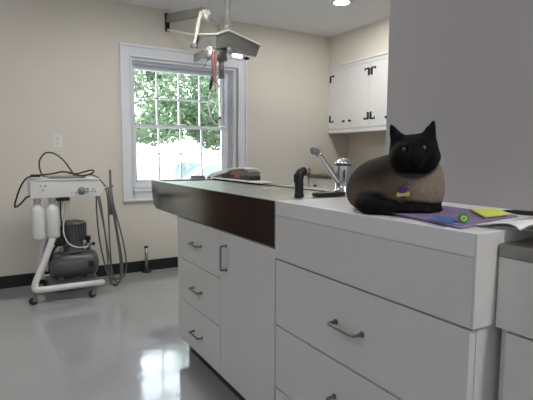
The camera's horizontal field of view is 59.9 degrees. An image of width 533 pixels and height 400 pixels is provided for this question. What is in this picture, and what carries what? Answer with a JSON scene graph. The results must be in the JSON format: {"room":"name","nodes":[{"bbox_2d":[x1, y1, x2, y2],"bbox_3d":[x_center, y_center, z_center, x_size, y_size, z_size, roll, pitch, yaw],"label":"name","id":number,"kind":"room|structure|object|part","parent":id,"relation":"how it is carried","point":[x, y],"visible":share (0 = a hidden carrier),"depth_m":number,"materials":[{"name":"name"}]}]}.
{"room":"veterinary exam room","nodes":[
{"label":"veterinary exam room","id":0,"kind":"room"},
{"bbox_2d":[0,267,239,399],"bbox_3d":[-0.077,1.040,1.279,6.270,0.120,6.490,-3,6,-30],"label":"floor","id":1,"kind":"structure","parent":0,"point":[122,342],"depth_m":2.67,"materials":[{"name":"grey tile"}]},
{"bbox_2d":[14,152,126,304],"bbox_3d":[-1.533,0.182,3.637,0.798,1.117,0.444,-3,6,-30],"label":"cart","id":2,"kind":"object","parent":1,"relation":"on","point":[59,189],"visible":0.94,"depth_m":3.47,"materials":[{"name":"white metal"}]},
{"bbox_3d":[-1.742,-0.061,3.328,0.144,0.232,0.027,-4,7,-39],"label":"power cord","id":3,"kind":"part","parent":2,"relation":"part of","materials":[{"name":"black plastic"}]},
{"bbox_2d":[31,198,44,239],"bbox_3d":[-1.687,0.137,3.413,0.092,0.306,0.092,-3,6,-30],"label":"bottle","id":4,"kind":"object","parent":2,"relation":"on","point":[37,211],"depth_m":3.38,"materials":[{"name":"white plastic"}]},
{"bbox_2d":[29,177,48,178],"bbox_3d":[-1.710,-0.175,3.473,0.125,0.031,0.160,-3,6,-30],"label":"tray","id":5,"kind":"object","parent":2,"relation":"on","point":[31,177],"depth_m":3.41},
{"bbox_2d":[46,198,59,237],"bbox_3d":[-1.600,0.133,3.464,0.092,0.306,0.092,-3,6,-30],"label":"bottle","id":6,"kind":"object","parent":2,"relation":"on","point":[52,210],"depth_m":3.43,"materials":[{"name":"white plastic"}]},
{"bbox_3d":[-1.537,0.174,3.487,0.035,0.368,0.040,-3,6,-30],"label":"power cord","id":7,"kind":"part","parent":2,"relation":"part of","materials":[{"name":"black plastic"}]},
{"bbox_3d":[-1.572,-0.163,3.568,0.484,0.009,0.308,-3,6,-30],"label":"box lid","id":8,"kind":"part","parent":2,"relation":"part of","materials":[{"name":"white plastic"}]},
{"bbox_2d":[41,175,85,178],"bbox_3d":[-1.595,-0.178,3.588,0.330,0.016,0.200,-3,6,-30],"label":"tray","id":9,"kind":"object","parent":2,"relation":"on","point":[62,176],"depth_m":3.51,"materials":[{"name":"metal"}]},
{"bbox_3d":[-1.514,-0.200,3.458,0.430,0.053,0.033,-3,6,-27],"label":"power cord","id":10,"kind":"part","parent":2,"relation":"part of","materials":[{"name":"black plastic"}]},
{"bbox_2d":[46,273,99,285],"bbox_3d":[-1.546,0.623,3.686,0.360,0.008,0.340,-3,6,-30],"label":"shelf","id":11,"kind":"object","parent":2,"relation":"attached to","point":[52,281],"depth_m":3.60,"materials":[{"name":"grey metal"}]},
{"bbox_2d":[48,219,98,281],"bbox_3d":[-1.534,0.389,3.671,0.375,0.458,0.227,-3,6,-30],"label":"compressor","id":12,"kind":"object","parent":2,"relation":"on","point":[72,261],"visible":0.93,"depth_m":3.61,"materials":[{"name":"grey metal"}]},
{"bbox_2d":[54,237,63,245],"bbox_3d":[-1.620,0.323,3.594,0.083,0.065,0.090,-3,6,-30],"label":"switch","id":13,"kind":"object","parent":12,"relation":"attached to","point":[59,241],"depth_m":3.56,"materials":[{"name":"black plastic"}]},
{"bbox_3d":[-1.498,0.368,3.573,0.192,0.089,0.027,-3,6,-30],"label":"carry handle","id":14,"kind":"part","parent":12,"relation":"part of","materials":[{"name":"metal"}]},
{"bbox_3d":[-1.538,0.506,3.690,0.372,0.210,0.210,-3,6,-30],"label":"tank","id":15,"kind":"part","parent":12,"relation":"part of","materials":[{"name":"grey metal"}]},
{"bbox_3d":[-1.532,0.293,3.672,0.160,0.230,0.160,-3,6,-30],"label":"motor","id":16,"kind":"part","parent":12,"relation":"part of","materials":[{"name":"metal"}]},
{"bbox_3d":[-1.532,0.173,3.661,0.198,0.027,0.198,-3,6,-30],"label":"motor","id":17,"kind":"part","parent":12,"relation":"part of","materials":[{"name":"metal"}]},
{"bbox_3d":[-1.417,0.311,3.672,0.042,0.056,0.041,-3,6,-30],"label":"regulator knob","id":18,"kind":"part","parent":12,"relation":"part of","materials":[{"name":"black plastic"}]},
{"bbox_3d":[-1.385,0.502,3.654,0.035,0.050,0.017,-3,6,-30],"label":"rating plate","id":19,"kind":"part","parent":12,"relation":"part of","materials":[{"name":"black plastic"}]},
{"bbox_3d":[-1.395,-0.069,3.496,0.060,0.060,0.021,-3,6,-30],"label":"gauge knob","id":20,"kind":"part","parent":2,"relation":"part of","materials":[{"name":"grey plastic"}]},
{"bbox_2d":[142,246,150,272],"bbox_3d":[-1.125,0.553,4.332,0.084,0.248,0.084,-3,6,-30],"label":"pipe","id":21,"kind":"object","parent":1,"relation":"on","point":[146,269],"visible":1,"depth_m":4.32,"materials":[{"name":"metal"}]},
{"bbox_2d":[177,216,277,399],"bbox_3d":[-0.037,0.502,2.229,0.512,0.768,1.018,-3,6,-30],"label":"base cabinet","id":22,"kind":"object","parent":1,"relation":"on","point":[227,281],"visible":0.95,"depth_m":1.99,"materials":[{"name":"white laminate"}]},
{"bbox_3d":[-0.356,0.450,2.295,0.031,0.016,0.123,-3,6,-30],"label":"handle","id":23,"kind":"part","parent":22,"relation":"part of","materials":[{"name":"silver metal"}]},
{"bbox_3d":[-0.355,0.221,2.273,0.031,0.016,0.123,-3,6,-30],"label":"handle","id":24,"kind":"part","parent":22,"relation":"part of","materials":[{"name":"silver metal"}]},
{"bbox_3d":[-0.357,0.677,2.317,0.031,0.016,0.123,-3,6,-30],"label":"handle","id":25,"kind":"part","parent":22,"relation":"part of","materials":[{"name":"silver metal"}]},
{"bbox_3d":[-0.340,0.439,2.316,0.020,0.220,0.544,-3,6,-30],"label":"drawer","id":26,"kind":"part","parent":22,"relation":"part of","materials":[{"name":"white laminate"}]},
{"bbox_3d":[-0.341,0.663,2.338,0.020,0.222,0.544,-3,6,-30],"label":"drawer","id":27,"kind":"part","parent":22,"relation":"part of","materials":[{"name":"white laminate"}]},
{"bbox_3d":[-0.339,0.219,2.295,0.020,0.216,0.544,-3,6,-30],"label":"drawer","id":28,"kind":"part","parent":22,"relation":"part of","materials":[{"name":"white laminate"}]},
{"bbox_3d":[-0.187,0.251,1.989,0.033,0.121,0.016,-3,6,-30],"label":"handle","id":29,"kind":"part","parent":22,"relation":"part of","materials":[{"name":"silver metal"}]},
{"bbox_3d":[-0.081,0.486,1.881,0.020,0.666,0.466,-3,6,-30],"label":"door","id":30,"kind":"part","parent":22,"relation":"part of","materials":[{"name":"white laminate"}]},
{"bbox_2d":[151,178,346,247],"bbox_3d":[-0.133,0.013,2.391,0.499,0.173,1.482,-3,6,-30],"label":"sink","id":31,"kind":"object","parent":22,"relation":"on","point":[243,209],"visible":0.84,"depth_m":2.08,"materials":[{"name":"metal"}]},
{"bbox_2d":[190,175,204,178],"bbox_3d":[-0.450,-0.150,3.029,0.099,0.022,0.028,-3,6,-30],"label":"gadget","id":32,"kind":"object","parent":31,"relation":"on","point":[192,176],"visible":1,"depth_m":3.02,"materials":[{"name":"grey plastic"}]},
{"bbox_2d":[212,177,271,183],"bbox_3d":[-0.167,-0.123,2.825,0.080,0.009,0.650,-3,6,-30],"label":"board","id":33,"kind":"object","parent":31,"relation":"on","point":[254,181],"visible":0.77,"depth_m":2.68,"materials":[{"name":"white plastic"}]},
{"bbox_2d":[222,169,259,180],"bbox_3d":[-0.163,-0.160,2.824,0.082,0.064,0.370,-3,6,-30],"label":"equipment case","id":34,"kind":"object","parent":33,"relation":"on","point":[240,174],"visible":0.99,"depth_m":2.71,"materials":[{"name":"black plastic"}]},
{"bbox_2d":[208,168,257,176],"bbox_3d":[-0.221,-0.174,2.922,0.088,0.072,0.540,-3,6,-30],"label":"cloth","id":35,"kind":"object","parent":34,"relation":"on","point":[226,171],"visible":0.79,"depth_m":2.95,"materials":[{"name":"white fabric"}]},
{"bbox_3d":[-0.141,-0.169,2.790,0.078,0.038,0.282,-3,6,-30],"label":"case lid","id":36,"kind":"part","parent":34,"relation":"part of","materials":[{"name":"grey plastic"}]},
{"bbox_3d":[-0.173,-0.068,2.436,0.418,0.007,1.280,-3,6,-30],"label":"tray panel","id":37,"kind":"part","parent":31,"relation":"part of","materials":[{"name":"metal"}]},
{"bbox_2d":[294,167,310,196],"bbox_3d":[0.137,-0.070,1.773,0.071,0.114,0.038,-3,6,-30],"label":"sprayer","id":38,"kind":"object","parent":31,"relation":"on","point":[299,175],"visible":1,"depth_m":1.75,"materials":[{"name":"black plastic"}]},
{"bbox_2d":[310,147,351,196],"bbox_3d":[0.251,-0.111,1.796,0.189,0.189,0.068,-3,6,-30],"label":"faucet","id":39,"kind":"object","parent":31,"relation":"on","point":[342,173],"visible":0.97,"depth_m":1.80,"materials":[{"name":"silver metal"}]},
{"bbox_3d":[0.243,-0.117,1.791,0.130,0.148,0.025,-3,6,-30],"label":"spout","id":40,"kind":"part","parent":39,"relation":"part of","materials":[{"name":"silver metal"}]},
{"bbox_3d":[0.244,-0.024,1.801,0.159,0.014,0.052,-3,6,-30],"label":"plate","id":41,"kind":"part","parent":39,"relation":"part of","materials":[{"name":"black plastic"}]},
{"bbox_3d":[0.303,-0.153,1.823,0.066,0.023,0.066,-3,6,-30],"label":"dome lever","id":42,"kind":"part","parent":39,"relation":"part of","materials":[{"name":"silver metal"}]},
{"bbox_2d":[310,177,334,189],"bbox_3d":[1.221,0.235,4.589,0.597,0.852,1.976,-3,6,-30],"label":"base cabinet","id":43,"kind":"object","parent":1,"relation":"on","point":[321,183],"visible":0.12,"depth_m":5.05,"materials":[{"name":"white wood"}]},
{"bbox_3d":[0.580,-0.158,5.125,0.020,0.165,0.325,-3,6,-30],"label":"drawer","id":44,"kind":"part","parent":43,"relation":"part of","materials":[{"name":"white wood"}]},
{"bbox_2d":[307,173,351,178],"bbox_3d":[1.224,-0.207,4.554,0.594,0.033,1.989,-3,6,-30],"label":"countertop","id":45,"kind":"structure","parent":43,"relation":"on","point":[311,175],"depth_m":5.09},
{"bbox_3d":[0.778,-0.125,4.791,0.020,0.165,0.435,-3,6,-30],"label":"drawer","id":46,"kind":"part","parent":43,"relation":"part of","materials":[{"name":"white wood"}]},
{"bbox_2d":[275,215,532,399],"bbox_3d":[0.429,0.494,1.448,0.530,0.940,0.789,-3,6,-30],"label":"base cabinet","id":47,"kind":"object","parent":1,"relation":"on","point":[359,316],"visible":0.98,"depth_m":1.20,"materials":[{"name":"white laminate"}]},
{"bbox_3d":[0.238,0.792,1.368,0.021,0.152,0.778,-3,6,-30],"label":"drawer","id":48,"kind":"part","parent":47,"relation":"part of","materials":[{"name":"white laminate"}]},
{"bbox_3d":[0.217,0.595,1.330,0.036,0.018,0.130,-3,6,-30],"label":"handle","id":49,"kind":"part","parent":47,"relation":"part of","materials":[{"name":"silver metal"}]},
{"bbox_3d":[0.239,0.598,1.349,0.021,0.226,0.778,-3,6,-30],"label":"drawer","id":50,"kind":"part","parent":47,"relation":"part of","materials":[{"name":"white laminate"}]},
{"bbox_3d":[0.218,0.365,1.307,0.036,0.018,0.130,-3,6,-30],"label":"handle","id":51,"kind":"part","parent":47,"relation":"part of","materials":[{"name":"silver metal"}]},
{"bbox_3d":[0.240,0.361,1.326,0.021,0.236,0.778,-3,6,-30],"label":"drawer","id":52,"kind":"part","parent":47,"relation":"part of","materials":[{"name":"white laminate"}]},
{"bbox_2d":[275,197,528,257],"bbox_3d":[0.444,0.050,1.416,0.496,0.050,0.783,-3,6,-30],"label":"countertop","id":53,"kind":"structure","parent":47,"relation":"on","point":[337,212],"depth_m":1.20,"materials":[{"name":"white laminate"}]},
{"bbox_2d":[346,121,444,214],"bbox_3d":[0.363,-0.094,1.339,0.246,0.249,0.395,0,6,-4],"label":"cat","id":54,"kind":"object","parent":53,"relation":"on","point":[408,179],"visible":1,"depth_m":1.22},
{"bbox_2d":[389,205,517,228],"bbox_3d":[0.478,0.027,1.227,0.319,0.031,0.326,-3,6,-30],"label":"folder","id":55,"kind":"object","parent":53,"relation":"on","point":[448,211],"depth_m":1.15,"materials":[{"name":"purple paper"}]},
{"bbox_2d":[427,216,457,222],"bbox_3d":[0.418,0.046,1.085,0.068,0.002,0.096,6,8,44],"label":"card","id":56,"kind":"object","parent":55,"relation":"on","point":[439,218],"visible":1,"depth_m":1.08,"materials":[{"name":"blue paper"}]},
{"bbox_3d":[0.443,0.041,1.039,0.024,0.023,0.014,2,6,14],"label":"bottle cap","id":57,"kind":"part","parent":55,"relation":"part of","materials":[{"name":"green plastic"}]},
{"bbox_2d":[469,208,507,218],"bbox_3d":[0.576,0.034,1.194,0.077,0.006,0.191,2,6,14],"label":"pad","id":58,"kind":"object","parent":55,"relation":"on","point":[489,212],"visible":1,"depth_m":1.18,"materials":[{"name":"yellow paper"}]},
{"bbox_2d":[475,216,532,230],"bbox_3d":[0.646,0.052,1.009,0.235,0.018,0.270,-4,7,-37],"label":"magazine","id":59,"kind":"object","parent":53,"relation":"on","point":[523,222],"visible":1,"depth_m":1.02,"materials":[{"name":"white paper"}]},
{"bbox_2d":[482,224,532,230],"bbox_3d":[0.612,0.056,1.084,0.214,0.002,0.138,-4,7,-39],"label":"paper sheet","id":60,"kind":"object","parent":53,"relation":"on","point":[508,226],"visible":0.12,"depth_m":1.03,"materials":[{"name":"grey paper"}]},
{"bbox_2d":[503,210,532,215],"bbox_3d":[0.709,0.035,1.245,0.012,0.015,0.145,-4,7,-34],"label":"pen","id":61,"kind":"object","parent":53,"relation":"on","point":[521,212],"visible":0.99,"depth_m":1.26,"materials":[{"name":"black plastic"}]},
{"bbox_2d":[496,257,532,399],"bbox_3d":[0.952,0.601,0.644,0.453,0.886,1.132,-3,6,-30],"label":"base cabinet","id":62,"kind":"object","parent":1,"relation":"on","point":[514,311],"visible":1,"depth_m":0.96,"materials":[{"name":"white laminate"}]},
{"bbox_2d":[499,238,532,262],"bbox_3d":[0.966,0.145,0.608,0.427,0.028,1.133,-3,6,-30],"label":"countertop","id":63,"kind":"structure","parent":62,"relation":"on","point":[522,250],"depth_m":0.96,"materials":[{"name":"grey laminate"}]},
{"bbox_3d":[0.654,0.616,0.789,0.020,0.626,0.540,-3,6,-30],"label":"door","id":64,"kind":"part","parent":62,"relation":"part of","materials":[{"name":"white laminate"}]},
{"bbox_2d":[0,0,347,276],"bbox_3d":[-1.700,-0.458,4.046,6.420,2.552,0.160,-3,6,-30],"label":"wall","id":65,"kind":"structure","parent":0,"point":[60,66],"depth_m":4.08,"materials":[{"name":"beige paint"}]},
{"bbox_2d":[53,134,61,147],"bbox_3d":[-1.764,-0.498,3.905,0.071,0.115,0.009,-3,6,-30],"label":"wall outlet","id":66,"kind":"object","parent":65,"relation":"attached to","point":[57,138],"visible":1,"depth_m":3.90,"materials":[{"name":"white plastic"}]},
{"bbox_2d":[0,257,177,288],"bbox_3d":[-0.916,0.609,4.519,3.150,0.102,0.012,-3,6,-30],"label":"baseboard","id":67,"kind":"structure","parent":65,"relation":"attached to","point":[18,280],"depth_m":4.24,"materials":[{"name":"black plastic"}]},
{"bbox_2d":[119,43,246,201],"bbox_3d":[-0.793,-0.721,4.537,1.275,1.422,0.178,-3,6,-30],"label":"window","id":68,"kind":"structure","parent":65,"relation":"in","point":[128,64],"depth_m":4.42,"materials":[{"name":"white paint"}]},
{"bbox_3d":[-0.861,-0.998,4.532,0.948,0.600,0.034,-3,6,-30],"label":"sash","id":69,"kind":"part","parent":68,"relation":"part of","materials":[{"name":"white paint"}]},
{"bbox_3d":[-0.844,-0.445,4.553,0.948,0.569,0.034,-3,6,-30],"label":"sash","id":70,"kind":"part","parent":68,"relation":"part of","materials":[{"name":"white paint"}]},
{"bbox_2d":[110,0,389,36],"bbox_3d":[-0.068,-1.515,1.034,6.570,0.150,6.800,-3,6,-30],"label":"ceiling","id":71,"kind":"structure","parent":0,"point":[315,17],"depth_m":4.33,"materials":[{"name":"paint"}]},
{"bbox_2d":[165,0,260,130],"bbox_3d":[-0.503,-1.155,4.009,0.572,1.147,1.003,-3,6,-30],"label":"light","id":72,"kind":"object","parent":71,"relation":"hanging from","point":[217,45],"visible":1,"depth_m":3.61,"materials":[{"name":"grey metal"}]},
{"bbox_3d":[-0.354,-1.074,3.628,0.091,0.239,0.091,-3,6,-30],"label":"post","id":73,"kind":"part","parent":72,"relation":"part of","materials":[{"name":"grey metal"}]},
{"bbox_2d":[196,29,260,56],"bbox_3d":[-0.323,-1.240,3.743,0.526,0.185,0.379,-3,6,-30],"label":"hood","id":74,"kind":"object","parent":72,"relation":"attached to","point":[218,44],"depth_m":3.58,"materials":[{"name":"grey metal"}]},
{"bbox_2d":[331,0,352,5],"bbox_3d":[0.656,-1.725,4.036,0.190,0.015,0.190,-3,6,-30],"label":"recessed light","id":75,"kind":"object","parent":71,"relation":"in","point":[333,2],"visible":1,"depth_m":4.03,"materials":[{"name":"white glass"}]},
{"bbox_2d":[348,132,385,172],"bbox_3d":[2.730,-0.310,2.724,0.150,2.552,6.640,-3,6,-30],"label":"wall","id":76,"kind":"structure","parent":0,"point":[364,147],"depth_m":5.28,"materials":[{"name":"beige paint"}]},
{"bbox_2d":[328,51,387,133],"bbox_3d":[1.339,-1.067,4.537,0.334,0.760,1.991,-3,6,-30],"label":"upper cabinet","id":77,"kind":"object","parent":76,"relation":"attached to","point":[357,104],"visible":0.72,"depth_m":4.88,"materials":[{"name":"white wood"}]},
{"bbox_3d":[0.813,-1.122,5.165,0.019,0.656,0.309,-3,6,-30],"label":"door","id":78,"kind":"part","parent":77,"relation":"part of","materials":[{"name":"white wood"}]},
{"bbox_3d":[0.976,-1.095,4.892,0.019,0.656,0.326,-3,6,-30],"label":"door","id":79,"kind":"part","parent":77,"relation":"part of","materials":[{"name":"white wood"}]},
{"bbox_3d":[1.154,-1.065,4.593,0.019,0.656,0.318,-3,6,-30],"label":"door","id":80,"kind":"part","parent":77,"relation":"part of","materials":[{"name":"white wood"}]},
{"bbox_2d":[330,17,388,65],"bbox_3d":[1.562,-1.573,4.151,0.298,0.325,2.790,-3,6,-30],"label":"wall","id":81,"kind":"structure","parent":76,"relation":"attached to","point":[373,38],"depth_m":4.83,"materials":[{"name":"beige paint"}]},
{"bbox_2d":[385,0,532,210],"bbox_3d":[1.429,-0.143,0.340,0.122,2.432,3.552,-3,6,-30],"label":"wall","id":82,"kind":"structure","parent":0,"point":[465,67],"depth_m":1.50,"materials":[{"name":"grey paint"}]},
{"label":"outside","id":83,"kind":"structure","parent":0,"visible":0},
{"bbox_2d":[137,175,161,179],"bbox_3d":[-5.493,-0.314,19.154,38.000,0.100,29.545,-3,6,-30],"label":"ground","id":84,"kind":"structure","parent":83,"point":[139,177],"depth_m":30.58,"materials":[{"name":"white"}]},
{"bbox_2d":[134,70,168,143],"bbox_3d":[-4.440,-2.918,15.967,2.272,5.715,1.451,-3,6,-30],"label":"tree","id":85,"kind":"object","parent":84,"relation":"on","point":[141,120],"visible":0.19,"depth_m":15.84,"materials":[{"name":"green plant"}]},
{"bbox_2d":[134,70,219,146],"bbox_3d":[-3.714,-4.062,21.328,5.561,6.961,3.132,-3,6,-30],"label":"tree","id":86,"kind":"object","parent":84,"relation":"on","point":[150,75],"visible":0.06,"depth_m":20.21,"materials":[{"name":"green plant"}]},
{"bbox_2d":[140,72,220,150],"bbox_3d":[-1.804,-2.454,12.215,3.014,5.544,2.128,-3,6,-30],"label":"tree","id":87,"kind":"object","parent":84,"relation":"on","point":[193,112],"visible":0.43,"depth_m":11.87,"materials":[{"name":"green plant"}]},
{"bbox_2d":[157,160,220,178],"bbox_3d":[-1.316,-0.118,9.598,4.180,1.400,1.640,-3,6,-30],"label":"car","id":88,"kind":"object","parent":84,"relation":"on","point":[191,167],"visible":0.02,"depth_m":8.95,"materials":[{"name":"white paint"}]},
{"bbox_2d":[185,75,220,150],"bbox_3d":[-1.473,-3.201,15.836,2.704,6.332,2.308,-3,6,-30],"label":"tree","id":89,"kind":"object","parent":84,"relation":"on","point":[195,86],"visible":0.04,"depth_m":15.33,"materials":[{"name":"green plant"}]}
]}

